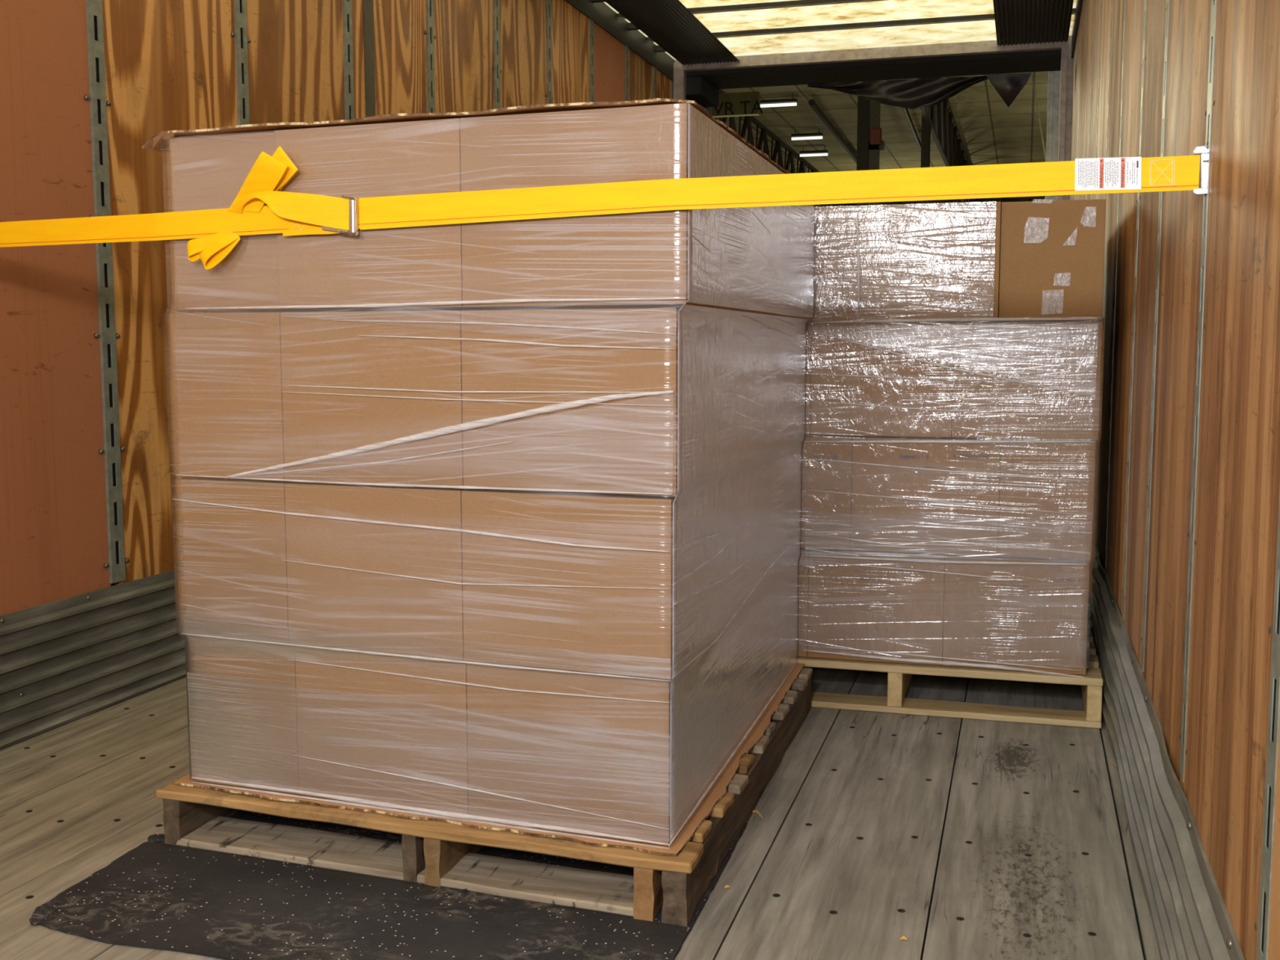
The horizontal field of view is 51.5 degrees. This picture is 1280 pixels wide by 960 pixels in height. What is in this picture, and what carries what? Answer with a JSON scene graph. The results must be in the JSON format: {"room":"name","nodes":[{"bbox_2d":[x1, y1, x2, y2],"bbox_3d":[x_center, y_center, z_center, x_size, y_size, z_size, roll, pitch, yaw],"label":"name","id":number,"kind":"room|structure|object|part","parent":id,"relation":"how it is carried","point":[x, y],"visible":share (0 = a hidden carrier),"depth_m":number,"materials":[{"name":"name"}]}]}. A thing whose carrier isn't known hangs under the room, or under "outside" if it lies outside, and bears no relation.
{"room":"truck trailer interior","nodes":[
{"label":"truck trailer interior","id":0,"kind":"room"},
{"bbox_2d":[0,0,674,750],"bbox_3d":[-1.232,-0.880,3.920,0.140,2.860,10.580,2,6,16],"label":"wall","id":1,"kind":"structure","parent":0,"point":[88,617],"depth_m":3.52,"materials":[{"name":"brown wood"}]},
{"bbox_3d":[-1.498,-0.859,3.096,0.024,2.455,0.622,2,6,16],"label":"plywood panel","id":2,"kind":"part","parent":1,"relation":"part of","materials":[{"name":"brown wood"}]},
{"bbox_3d":[-1.231,0.384,4.048,0.021,0.317,10.580,2,6,16],"label":"kick plate","id":3,"kind":"part","parent":1,"relation":"part of","materials":[{"name":"metal"}]},
{"bbox_3d":[-1.394,-0.921,3.409,0.016,2.395,0.054,2,6,16],"label":"slotted post","id":4,"kind":"part","parent":1,"relation":"part of","materials":[{"name":"metal"}]},
{"bbox_3d":[-1.313,-0.924,3.734,0.024,2.455,0.620,2,6,16],"label":"plywood panel","id":5,"kind":"part","parent":1,"relation":"part of","materials":[{"name":"brown wood"}]},
{"bbox_3d":[-1.209,-0.986,4.045,0.016,2.395,0.054,2,6,16],"label":"slotted post","id":6,"kind":"part","parent":1,"relation":"part of","materials":[{"name":"metal"}]},
{"bbox_3d":[-1.128,-0.989,4.371,0.024,2.455,0.622,2,6,16],"label":"plywood panel","id":7,"kind":"part","parent":1,"relation":"part of","materials":[{"name":"brown wood"}]},
{"bbox_3d":[-1.024,-1.051,4.684,0.016,2.395,0.054,2,6,16],"label":"slotted post","id":8,"kind":"part","parent":1,"relation":"part of","materials":[{"name":"metal"}]},
{"bbox_3d":[-0.977,-1.062,4.837,0.005,2.405,0.070,2,6,16],"label":"flat post","id":9,"kind":"part","parent":1,"relation":"part of","materials":[{"name":"brown wood"}]},
{"bbox_3d":[-0.941,-1.055,5.014,0.024,2.455,0.631,2,6,16],"label":"plywood panel","id":10,"kind":"part","parent":1,"relation":"part of","materials":[{"name":"brown wood"}]},
{"bbox_3d":[-0.836,-1.117,5.331,0.016,2.395,0.054,2,6,16],"label":"slotted post","id":11,"kind":"part","parent":1,"relation":"part of","materials":[{"name":"metal"}]},
{"bbox_3d":[-0.751,-1.122,5.670,0.024,2.455,0.650,2,6,16],"label":"plywood panel","id":12,"kind":"part","parent":1,"relation":"part of","materials":[{"name":"brown wood"}]},
{"bbox_3d":[-0.643,-1.185,5.996,0.016,2.395,0.054,2,6,16],"label":"slotted post","id":13,"kind":"part","parent":1,"relation":"part of","materials":[{"name":"metal"}]},
{"bbox_3d":[-0.559,-1.189,6.329,0.024,2.455,0.638,2,6,16],"label":"plywood panel","id":14,"kind":"part","parent":1,"relation":"part of","materials":[{"name":"brown wood"}]},
{"bbox_3d":[-0.453,-1.252,6.650,0.016,2.395,0.054,2,6,16],"label":"slotted post","id":15,"kind":"part","parent":1,"relation":"part of","materials":[{"name":"metal"}]},
{"bbox_3d":[-0.370,-1.255,6.981,0.024,2.455,0.633,2,6,16],"label":"plywood panel","id":16,"kind":"part","parent":1,"relation":"part of","materials":[{"name":"brown wood"}]},
{"bbox_3d":[-0.264,-1.318,7.299,0.016,2.395,0.054,2,6,16],"label":"slotted post","id":17,"kind":"part","parent":1,"relation":"part of","materials":[{"name":"metal"}]},
{"bbox_2d":[0,142,1208,269],"bbox_3d":[-0.411,-0.471,2.271,2.558,0.209,0.138,2,6,23],"label":"strap","id":18,"kind":"object","parent":1,"relation":"attached to","point":[215,233],"visible":0.99,"depth_m":2.13,"materials":[{"name":"yellow fabric"}]},
{"bbox_3d":[-0.184,-1.321,7.622,0.024,2.455,0.616,2,6,16],"label":"plywood panel","id":19,"kind":"part","parent":1,"relation":"part of","materials":[{"name":"orange wood"}]},
{"bbox_3d":[-1.233,-2.224,3.783,0.140,0.160,10.580,2,6,16],"label":"rail","id":20,"kind":"part","parent":1,"relation":"part of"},
{"bbox_3d":[-0.081,-1.382,7.932,0.016,2.395,0.054,2,6,16],"label":"slotted post","id":21,"kind":"part","parent":1,"relation":"part of","materials":[{"name":"metal"}]},
{"bbox_3d":[-0.006,-1.383,8.233,0.024,2.455,0.571,2,6,16],"label":"plywood panel","id":22,"kind":"part","parent":1,"relation":"part of","materials":[{"name":"brown wood"}]},
{"bbox_3d":[0.091,-1.442,8.521,0.016,2.395,0.054,2,6,16],"label":"slotted post","id":23,"kind":"part","parent":1,"relation":"part of","materials":[{"name":"metal"}]},
{"bbox_3d":[0.144,-1.436,8.752,0.024,2.455,0.424,2,6,16],"label":"plywood panel","id":24,"kind":"part","parent":1,"relation":"part of","materials":[{"name":"brown wood"}]},
{"bbox_2d":[673,35,1073,200],"bbox_3d":[1.445,-1.350,8.629,2.655,2.838,0.060,2,6,16],"label":"trim","id":25,"kind":"structure","parent":1,"relation":"attached to","point":[981,46],"depth_m":8.38,"materials":[{"name":"grey metal"}]},
{"bbox_2d":[671,48,1061,107],"bbox_3d":[1.563,-1.585,8.900,3.200,3.250,0.510,2,6,16],"label":"seal","id":26,"kind":"object","parent":25,"relation":"attached to","point":[702,87],"visible":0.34,"depth_m":8.75,"materials":[{"name":"black rubber"}]},
{"bbox_2d":[807,72,1031,108],"bbox_3d":[1.780,-2.475,8.544,1.419,0.225,0.122,2,6,16],"label":"tarp","id":27,"kind":"object","parent":26,"relation":"hanging from","point":[922,92],"visible":1,"depth_m":8.54,"materials":[{"name":"black plastic"}]},
{"bbox_2d":[1031,75,1045,162],"bbox_3d":[2.710,-2.258,8.928,0.341,0.864,0.014,-6,8,-45],"label":"rope","id":28,"kind":"object","parent":26,"relation":"hanging from","point":[1033,80],"visible":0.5,"depth_m":8.87,"materials":[{"name":"black"}]},
{"bbox_2d":[0,666,1160,959],"bbox_3d":[-0.004,0.601,3.766,2.645,0.061,10.680,2,6,16],"label":"floor","id":29,"kind":"structure","parent":0,"point":[958,838],"depth_m":2.61,"materials":[{"name":"wood"}]},
{"bbox_2d":[30,810,746,959],"bbox_3d":[-0.424,0.707,2.380,1.101,0.015,0.856,2,6,16],"label":"rubber mat","id":30,"kind":"object","parent":29,"relation":"on","point":[216,904],"visible":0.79,"depth_m":2.20,"materials":[{"name":"black rubber"}]},
{"bbox_2d":[156,668,812,925],"bbox_3d":[-0.225,0.592,2.991,1.075,0.110,1.445,2,6,16],"label":"pallet","id":31,"kind":"object","parent":29,"relation":"on","point":[434,853],"visible":0.38,"depth_m":2.37,"materials":[{"name":"brown wood"}]},
{"bbox_2d":[174,662,804,856],"bbox_3d":[-0.233,0.534,3.002,1.045,0.004,1.422,2,6,16],"label":"sheet","id":32,"kind":"object","parent":31,"relation":"on","point":[717,790],"visible":0.19,"depth_m":2.41,"materials":[{"name":"cardboard"}]},
{"bbox_2d":[192,653,298,794],"bbox_3d":[-0.686,0.420,2.705,0.241,0.279,0.465,2,6,16],"label":"cardboard box","id":33,"kind":"object","parent":32,"relation":"on","point":[258,691],"visible":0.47,"depth_m":2.48,"materials":[{"name":"brown cardboard"}]},
{"bbox_2d":[181,476,293,638],"bbox_3d":[-0.698,0.128,2.675,0.246,0.298,0.468,2,6,16],"label":"cardboard box","id":34,"kind":"object","parent":33,"relation":"on","point":[236,572],"visible":0.47,"depth_m":2.45,"materials":[{"name":"brown cardboard"}]},
{"bbox_2d":[174,311,284,479],"bbox_3d":[-0.699,-0.176,2.644,0.248,0.303,0.468,2,6,16],"label":"cardboard box","id":35,"kind":"object","parent":34,"relation":"on","point":[228,365],"visible":0.49,"depth_m":2.42,"materials":[{"name":"brown cardboard"}]},
{"bbox_2d":[172,132,326,312],"bbox_3d":[-0.690,-0.487,2.619,0.237,0.312,0.469,2,6,16],"label":"cardboard box","id":36,"kind":"object","parent":35,"relation":"on","point":[210,172],"visible":0.42,"depth_m":2.40,"materials":[{"name":"brown cardboard"}]},
{"bbox_2d":[295,648,468,814],"bbox_3d":[-0.408,0.430,2.604,0.353,0.279,0.473,2,6,16],"label":"cardboard box","id":37,"kind":"object","parent":32,"relation":"on","point":[378,722],"visible":0.58,"depth_m":2.39,"materials":[{"name":"brown cardboard"}]},
{"bbox_2d":[284,481,467,660],"bbox_3d":[-0.415,0.139,2.571,0.360,0.298,0.476,2,6,16],"label":"cardboard box","id":38,"kind":"object","parent":37,"relation":"on","point":[353,606],"visible":0.59,"depth_m":2.35,"materials":[{"name":"brown cardboard"}]},
{"bbox_2d":[280,310,463,488],"bbox_3d":[-0.413,-0.165,2.539,0.363,0.303,0.476,2,6,16],"label":"cardboard box","id":39,"kind":"object","parent":38,"relation":"on","point":[320,351],"visible":0.69,"depth_m":2.32,"materials":[{"name":"brown cardboard"}]},
{"bbox_2d":[274,118,497,311],"bbox_3d":[-0.411,-0.475,2.502,0.367,0.312,0.478,2,6,16],"label":"cardboard box","id":40,"kind":"object","parent":39,"relation":"on","point":[398,266],"visible":0.59,"depth_m":2.28,"materials":[{"name":"brown cardboard"}]},
{"bbox_2d":[161,102,814,848],"bbox_3d":[-0.222,-0.067,2.937,1.026,1.210,1.436,2,6,16],"label":"wrap","id":41,"kind":"object","parent":32,"relation":"on","point":[741,375],"visible":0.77,"depth_m":2.50,"materials":[{"name":"white"}]},
{"bbox_2d":[466,661,671,844],"bbox_3d":[-0.067,0.443,2.479,0.376,0.279,0.475,2,6,16],"label":"cardboard box","id":42,"kind":"object","parent":32,"relation":"on","point":[606,760],"visible":0.66,"depth_m":2.26,"materials":[{"name":"brown cardboard"}]},
{"bbox_2d":[461,488,675,679],"bbox_3d":[-0.067,0.151,2.444,0.383,0.298,0.478,2,6,16],"label":"cardboard box","id":43,"kind":"object","parent":42,"relation":"on","point":[597,622],"visible":0.68,"depth_m":2.22,"materials":[{"name":"brown cardboard"}]},
{"bbox_2d":[461,307,679,496],"bbox_3d":[-0.061,-0.152,2.411,0.387,0.303,0.478,2,6,16],"label":"cardboard box","id":44,"kind":"object","parent":43,"relation":"on","point":[609,446],"visible":0.9,"depth_m":2.19,"materials":[{"name":"brown cardboard"}]},
{"bbox_2d":[460,102,742,311],"bbox_3d":[-0.052,-0.462,2.370,0.399,0.312,0.481,2,6,16],"label":"cardboard box","id":45,"kind":"object","parent":44,"relation":"on","point":[643,256],"visible":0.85,"depth_m":2.15,"materials":[{"name":"brown cardboard"}]},
{"bbox_2d":[142,97,790,173],"bbox_3d":[-0.230,-0.663,2.881,1.043,0.036,1.417,2,6,16],"label":"sheet","id":46,"kind":"object","parent":45,"relation":"on","point":[154,143],"visible":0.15,"depth_m":2.26,"materials":[{"name":"cardboard"}]},
{"bbox_3d":[0.054,0.400,2.903,0.376,0.279,0.462,2,6,16],"label":"cardboard box","id":47,"kind":"object","parent":32,"relation":"on","visible":0},
{"bbox_3d":[0.054,0.108,2.870,0.383,0.298,0.464,2,6,16],"label":"cardboard box","id":48,"kind":"object","parent":47,"relation":"on","visible":0},
{"bbox_3d":[0.060,-0.196,2.837,0.387,0.303,0.465,2,6,16],"label":"cardboard box","id":49,"kind":"object","parent":48,"relation":"on","visible":0},
{"bbox_2d":[741,309,782,315],"bbox_3d":[0.070,-0.506,2.798,0.399,0.312,0.467,2,6,16],"label":"cardboard box","id":50,"kind":"object","parent":49,"relation":"on","point":[744,310],"visible":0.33,"depth_m":2.72,"materials":[{"name":"brown cardboard"}]},
{"bbox_3d":[0.173,0.357,3.321,0.376,0.279,0.462,2,6,16],"label":"cardboard box","id":51,"kind":"object","parent":32,"relation":"on","visible":0},
{"bbox_3d":[0.174,0.065,3.290,0.383,0.298,0.464,2,6,16],"label":"cardboard box","id":52,"kind":"object","parent":51,"relation":"on","visible":0},
{"bbox_3d":[0.179,-0.238,3.257,0.387,0.303,0.465,2,6,16],"label":"cardboard box","id":53,"kind":"object","parent":52,"relation":"on","visible":0},
{"bbox_2d":[782,315,811,319],"bbox_3d":[0.190,-0.549,3.220,0.399,0.312,0.467,2,6,16],"label":"cardboard box","id":54,"kind":"object","parent":53,"relation":"on","point":[796,317],"visible":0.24,"depth_m":3.17,"materials":[{"name":"brown cardboard"}]},
{"bbox_2d":[752,810,763,818],"bbox_3d":[0.239,0.676,2.689,0.012,0.007,0.048,-3,7,-30],"label":"wood splinter","id":55,"kind":"object","parent":29,"relation":"on","point":[754,811],"visible":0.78,"depth_m":2.69,"materials":[{"name":"brown wood"}]},
{"bbox_2d":[899,935,907,940],"bbox_3d":[0.423,0.734,2.125,0.009,0.008,0.010,-4,7,-36],"label":"wood splinter","id":56,"kind":"object","parent":29,"relation":"on","point":[903,938],"visible":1,"depth_m":2.12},
{"bbox_2d":[797,625,1102,728],"bbox_3d":[0.835,0.482,4.007,0.999,0.127,1.221,2,6,16],"label":"pallet","id":57,"kind":"object","parent":29,"relation":"on","point":[900,674],"visible":0.16,"depth_m":3.41,"materials":[{"name":"brown wood"}]},
{"bbox_2d":[797,547,810,657],"bbox_3d":[0.415,0.294,3.807,0.229,0.286,0.598,2,6,16],"label":"cardboard box","id":58,"kind":"object","parent":57,"relation":"on","point":[803,566],"visible":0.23,"depth_m":3.49,"materials":[{"name":"brown cardboard"}]},
{"bbox_2d":[800,434,855,550],"bbox_3d":[0.466,0.003,3.759,0.339,0.293,0.605,2,6,16],"label":"cardboard box","id":59,"kind":"object","parent":58,"relation":"on","point":[825,516],"visible":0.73,"depth_m":3.44,"materials":[{"name":"brown cardboard"}]},
{"bbox_2d":[804,323,811,435],"bbox_3d":[0.413,-0.292,3.744,0.229,0.287,0.604,2,6,16],"label":"cardboard box","id":60,"kind":"object","parent":59,"relation":"on","point":[808,326],"visible":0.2,"depth_m":3.42,"materials":[{"name":"brown cardboard"}]},
{"bbox_2d":[808,205,870,323],"bbox_3d":[0.470,-0.582,3.696,0.348,0.289,0.608,2,6,16],"label":"cardboard box","id":61,"kind":"object","parent":60,"relation":"on","point":[835,291],"visible":0.24,"depth_m":3.37,"materials":[{"name":"brown cardboard"}]},
{"bbox_2d":[807,548,945,666],"bbox_3d":[0.692,0.302,3.727,0.347,0.286,0.600,2,6,16],"label":"cardboard box","id":62,"kind":"object","parent":57,"relation":"on","point":[851,606],"visible":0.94,"depth_m":3.44,"materials":[{"name":"brown cardboard"}]},
{"bbox_2d":[850,435,1001,556],"bbox_3d":[0.806,0.013,3.661,0.367,0.293,0.605,2,6,16],"label":"cardboard box","id":63,"kind":"object","parent":62,"relation":"on","point":[881,524],"visible":0.94,"depth_m":3.37,"materials":[{"name":"brown cardboard"}]},
{"bbox_2d":[809,322,954,437],"bbox_3d":[0.696,-0.284,3.663,0.357,0.287,0.605,2,6,16],"label":"cardboard box","id":64,"kind":"object","parent":63,"relation":"on","point":[894,380],"visible":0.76,"depth_m":3.37,"materials":[{"name":"brown cardboard"}]},
{"bbox_2d":[857,201,1001,323],"bbox_3d":[0.803,-0.572,3.601,0.344,0.289,0.608,2,6,16],"label":"cardboard box","id":65,"kind":"object","parent":64,"relation":"on","point":[941,261],"visible":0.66,"depth_m":3.31,"materials":[{"name":"brown cardboard"}]},
{"bbox_2d":[804,211,1105,677],"bbox_3d":[0.833,-0.162,3.933,0.953,1.174,1.212,2,6,16],"label":"wrap","id":66,"kind":"object","parent":57,"relation":"on","point":[913,660],"visible":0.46,"depth_m":3.34,"materials":[{"name":"white"}]},
{"bbox_2d":[942,554,1089,675],"bbox_3d":[1.028,0.311,3.630,0.350,0.286,0.600,2,6,16],"label":"cardboard box","id":67,"kind":"object","parent":57,"relation":"on","point":[1041,620],"visible":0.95,"depth_m":3.34,"materials":[{"name":"brown cardboard"}]},
{"bbox_2d":[997,438,1095,559],"bbox_3d":[1.092,0.021,3.580,0.224,0.293,0.603,2,6,16],"label":"cardboard box","id":68,"kind":"object","parent":67,"relation":"on","point":[1023,531],"visible":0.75,"depth_m":3.29,"materials":[{"name":"brown cardboard"}]},
{"bbox_2d":[951,321,1102,439],"bbox_3d":[1.036,-0.274,3.565,0.350,0.287,0.606,2,6,16],"label":"cardboard box","id":69,"kind":"object","parent":68,"relation":"on","point":[1066,357],"visible":1,"depth_m":3.28,"materials":[{"name":"brown cardboard"}]},
{"bbox_2d":[998,199,1106,322],"bbox_3d":[1.087,-0.567,3.524,0.243,0.294,0.599,2,6,16],"label":"cardboard box","id":70,"kind":"object","parent":69,"relation":"on","point":[1052,252],"visible":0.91,"depth_m":3.24,"materials":[{"name":"brown cardboard"}]},
{"bbox_2d":[712,91,763,117],"bbox_3d":[1.966,-8.494,30.043,1.712,0.494,0.225,2,6,16],"label":"sign","id":71,"kind":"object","parent":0,"point":[736,104],"depth_m":29.89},
{"bbox_2d":[604,0,1076,65],"bbox_3d":[-0.018,-2.228,3.456,2.655,0.048,10.630,2,6,16],"label":"ceiling","id":72,"kind":"structure","parent":0,"point":[691,32],"depth_m":7.75,"materials":[{"name":"white"}]},
{"bbox_2d":[716,71,1048,207],"bbox_3d":[-0.065,-11.833,45.666,54.000,0.200,70.440,2,6,16],"label":"ceiling","id":73,"kind":"structure","parent":0,"point":[991,132],"depth_m":43.27,"materials":[{"name":"black metal"}]},
{"bbox_2d":[760,93,797,107],"bbox_3d":[3.842,-10.733,37.519,1.182,0.345,0.240,2,6,16],"label":"ceiling light","id":74,"kind":"object","parent":73,"relation":"attached to","point":[780,102],"visible":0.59,"depth_m":37.44,"materials":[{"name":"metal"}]},
{"bbox_2d":[714,88,856,207],"bbox_3d":[7.702,-11.973,55.633,0.130,1.450,45.048,2,6,16],"label":"roof truss","id":75,"kind":"object","parent":73,"relation":"attached to","point":[748,119],"visible":0.18,"depth_m":44.26,"materials":[{"name":"metal"}]},
{"bbox_2d":[791,128,822,140],"bbox_3d":[5.479,-11.344,43.518,1.011,0.345,0.240,2,6,16],"label":"ceiling light","id":76,"kind":"object","parent":73,"relation":"attached to","point":[804,135],"visible":1,"depth_m":43.45,"materials":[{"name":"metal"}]},
{"bbox_2d":[799,146,828,156],"bbox_3d":[6.207,-11.735,47.358,0.991,0.345,0.240,2,6,16],"label":"ceiling light","id":77,"kind":"object","parent":73,"relation":"attached to","point":[812,153],"visible":1,"depth_m":47.32,"materials":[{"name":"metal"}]},
{"bbox_2d":[808,98,857,163],"bbox_3d":[6.471,-11.187,43.228,0.200,0.173,12.758,2,6,15],"label":"ceiling pipe","id":78,"kind":"object","parent":73,"relation":"attached to","point":[812,104],"visible":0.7,"depth_m":41.20,"materials":[{"name":"metal"}]},
{"bbox_2d":[902,106,920,151],"bbox_3d":[8.651,-11.058,41.944,0.140,0.121,9.023,2,6,15],"label":"ceiling pipe","id":79,"kind":"object","parent":73,"relation":"attached to","point":[905,110],"visible":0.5,"depth_m":41.05,"materials":[{"name":"metal"}]},
{"bbox_2d":[1069,0,1279,959],"bbox_3d":[1.210,-0.811,3.218,0.087,2.860,10.580,2,6,16],"label":"wall","id":80,"kind":"structure","parent":0,"point":[1184,624],"depth_m":1.87,"materials":[{"name":"brown wood"}]},
{"bbox_3d":[2.572,-1.351,7.904,0.029,2.455,0.714,2,6,16],"label":"plywood panel","id":81,"kind":"part","parent":80,"relation":"part of","materials":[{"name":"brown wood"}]},
{"bbox_3d":[2.458,-1.344,7.541,0.013,2.395,0.046,2,6,16],"label":"slotted post","id":82,"kind":"part","parent":80,"relation":"part of","materials":[{"name":"metal"}]},
{"bbox_3d":[1.216,-2.154,3.079,0.072,0.160,10.580,2,6,16],"label":"rail","id":83,"kind":"part","parent":80,"relation":"part of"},
{"bbox_3d":[2.372,-1.281,7.216,0.029,2.455,0.634,2,6,16],"label":"plywood panel","id":84,"kind":"part","parent":80,"relation":"part of","materials":[{"name":"brown wood"}]},
{"bbox_3d":[2.269,-1.278,6.891,0.013,2.395,0.046,2,6,16],"label":"slotted post","id":85,"kind":"part","parent":80,"relation":"part of","materials":[{"name":"metal"}]},
{"bbox_3d":[2.183,-1.215,6.566,0.029,2.455,0.634,2,6,16],"label":"plywood panel","id":86,"kind":"part","parent":80,"relation":"part of","materials":[{"name":"brown wood"}]},
{"bbox_3d":[2.080,-1.212,6.241,0.013,2.395,0.046,2,6,16],"label":"slotted post","id":87,"kind":"part","parent":80,"relation":"part of","materials":[{"name":"metal"}]},
{"bbox_3d":[1.994,-1.149,5.916,0.029,2.455,0.634,2,6,16],"label":"plywood panel","id":88,"kind":"part","parent":80,"relation":"part of","materials":[{"name":"brown wood"}]},
{"bbox_3d":[1.891,-1.145,5.591,0.013,2.395,0.046,2,6,16],"label":"slotted post","id":89,"kind":"part","parent":80,"relation":"part of","materials":[{"name":"metal"}]},
{"bbox_3d":[1.806,-1.082,5.266,0.029,2.455,0.634,2,6,16],"label":"plywood panel","id":90,"kind":"part","parent":80,"relation":"part of","materials":[{"name":"brown wood"}]},
{"bbox_3d":[1.703,-1.079,4.941,0.013,2.395,0.046,2,6,16],"label":"slotted post","id":91,"kind":"part","parent":80,"relation":"part of","materials":[{"name":"metal"}]},
{"bbox_3d":[1.617,-1.016,4.616,0.029,2.455,0.634,2,6,16],"label":"plywood panel","id":92,"kind":"part","parent":80,"relation":"part of","materials":[{"name":"brown wood"}]},
{"bbox_3d":[1.514,-1.013,4.291,0.013,2.395,0.046,2,6,16],"label":"slotted post","id":93,"kind":"part","parent":80,"relation":"part of","materials":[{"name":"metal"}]},
{"bbox_3d":[1.427,-0.949,3.962,0.029,2.455,0.644,2,6,16],"label":"plywood panel","id":94,"kind":"part","parent":80,"relation":"part of","materials":[{"name":"brown wood"}]},
{"bbox_3d":[1.322,-0.946,3.631,0.013,2.395,0.046,2,6,16],"label":"slotted post","id":95,"kind":"part","parent":80,"relation":"part of","materials":[{"name":"metal"}]},
{"bbox_3d":[1.233,-0.881,3.293,0.029,2.455,0.664,2,6,16],"label":"plywood panel","id":96,"kind":"part","parent":80,"relation":"part of","materials":[{"name":"brown wood"}]},
{"bbox_3d":[1.125,-0.877,2.953,0.013,2.395,0.046,2,6,16],"label":"slotted post","id":97,"kind":"part","parent":80,"relation":"part of","materials":[{"name":"metal"}]},
{"bbox_3d":[1.061,-0.821,2.700,0.029,2.455,0.484,2,6,16],"label":"plywood panel","id":98,"kind":"part","parent":80,"relation":"part of","materials":[{"name":"brown wood"}]},
{"bbox_3d":[0.978,-0.825,2.446,0.013,2.395,0.046,2,6,16],"label":"slotted post","id":99,"kind":"part","parent":80,"relation":"part of","materials":[{"name":"metal"}]},
{"bbox_3d":[1.186,0.451,3.353,0.036,0.323,10.580,2,6,16],"label":"kick plate","id":100,"kind":"part","parent":80,"relation":"part of","materials":[{"name":"metal"}]},
{"bbox_3d":[0.894,-0.762,2.126,0.029,2.455,0.626,2,6,16],"label":"plywood panel","id":101,"kind":"part","parent":80,"relation":"part of","materials":[{"name":"brown wood"}]},
{"bbox_3d":[0.792,-0.759,1.804,0.013,2.395,0.046,2,6,16],"label":"slotted post","id":102,"kind":"part","parent":80,"relation":"part of","materials":[{"name":"metal"}]},
{"bbox_3d":[0.707,-0.697,1.482,0.029,2.455,0.629,2,6,16],"label":"plywood panel","id":103,"kind":"part","parent":80,"relation":"part of","materials":[{"name":"brown wood"}]},
{"bbox_3d":[0.604,-0.694,1.159,0.013,2.395,0.046,2,6,16],"label":"slotted post","id":104,"kind":"part","parent":80,"relation":"part of","materials":[{"name":"metal"}]},
{"bbox_3d":[0.520,-0.631,0.839,0.029,2.455,0.624,2,6,16],"label":"plywood panel","id":105,"kind":"part","parent":80,"relation":"part of","materials":[{"name":"brown wood"}]},
{"bbox_3d":[-0.151,-3.583,46.186,54.000,0.280,71.100,2,6,16],"label":"floor","id":106,"kind":"structure","parent":0,"visible":0},
{"bbox_2d":[704,106,712,116],"bbox_3d":[0.427,-1.625,9.551,0.166,3.200,0.070,2,6,16],"label":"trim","id":107,"kind":"structure","parent":106,"relation":"on","point":[709,109],"depth_m":9.40,"materials":[{"name":"grey metal"}]},
{"bbox_2d":[856,96,870,205],"bbox_3d":[3.941,-5.450,23.411,0.200,8.000,0.300,2,6,16],"label":"column","id":108,"kind":"structure","parent":106,"relation":"on","point":[863,109],"depth_m":23.21,"materials":[{"name":"metal"}]},
{"bbox_2d":[867,100,884,205],"bbox_3d":[4.152,-4.037,23.452,0.260,5.220,0.120,2,6,16],"label":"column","id":109,"kind":"structure","parent":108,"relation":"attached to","point":[874,107],"depth_m":23.21,"materials":[{"name":"black metal"}]},
{"bbox_2d":[869,128,881,145],"bbox_3d":[4.109,-5.984,23.125,0.200,0.280,0.150,2,6,16],"label":"box","id":110,"kind":"object","parent":109,"relation":"attached to","point":[875,134],"visible":1,"depth_m":23.05,"materials":[{"name":"red paint"}]},
{"bbox_2d":[920,112,930,204],"bbox_3d":[7.043,-6.415,32.875,0.200,8.000,0.300,2,6,16],"label":"column","id":111,"kind":"structure","parent":106,"relation":"on","point":[926,133],"depth_m":32.55,"materials":[{"name":"metal"}]},
{"bbox_2d":[918,76,980,202],"bbox_3d":[11.613,-11.002,47.794,0.130,1.700,40.052,2,6,16],"label":"roof truss","id":112,"kind":"object","parent":111,"relation":"attached to","point":[940,119],"visible":0.3,"depth_m":37.80,"materials":[{"name":"metal"}]},
{"bbox_2d":[1044,70,1060,200],"bbox_3d":[2.839,-1.606,8.847,0.281,3.300,0.080,2,6,16],"label":"trim","id":113,"kind":"structure","parent":106,"relation":"on","point":[1054,77],"depth_m":8.77,"materials":[{"name":"grey metal"}]}
]}

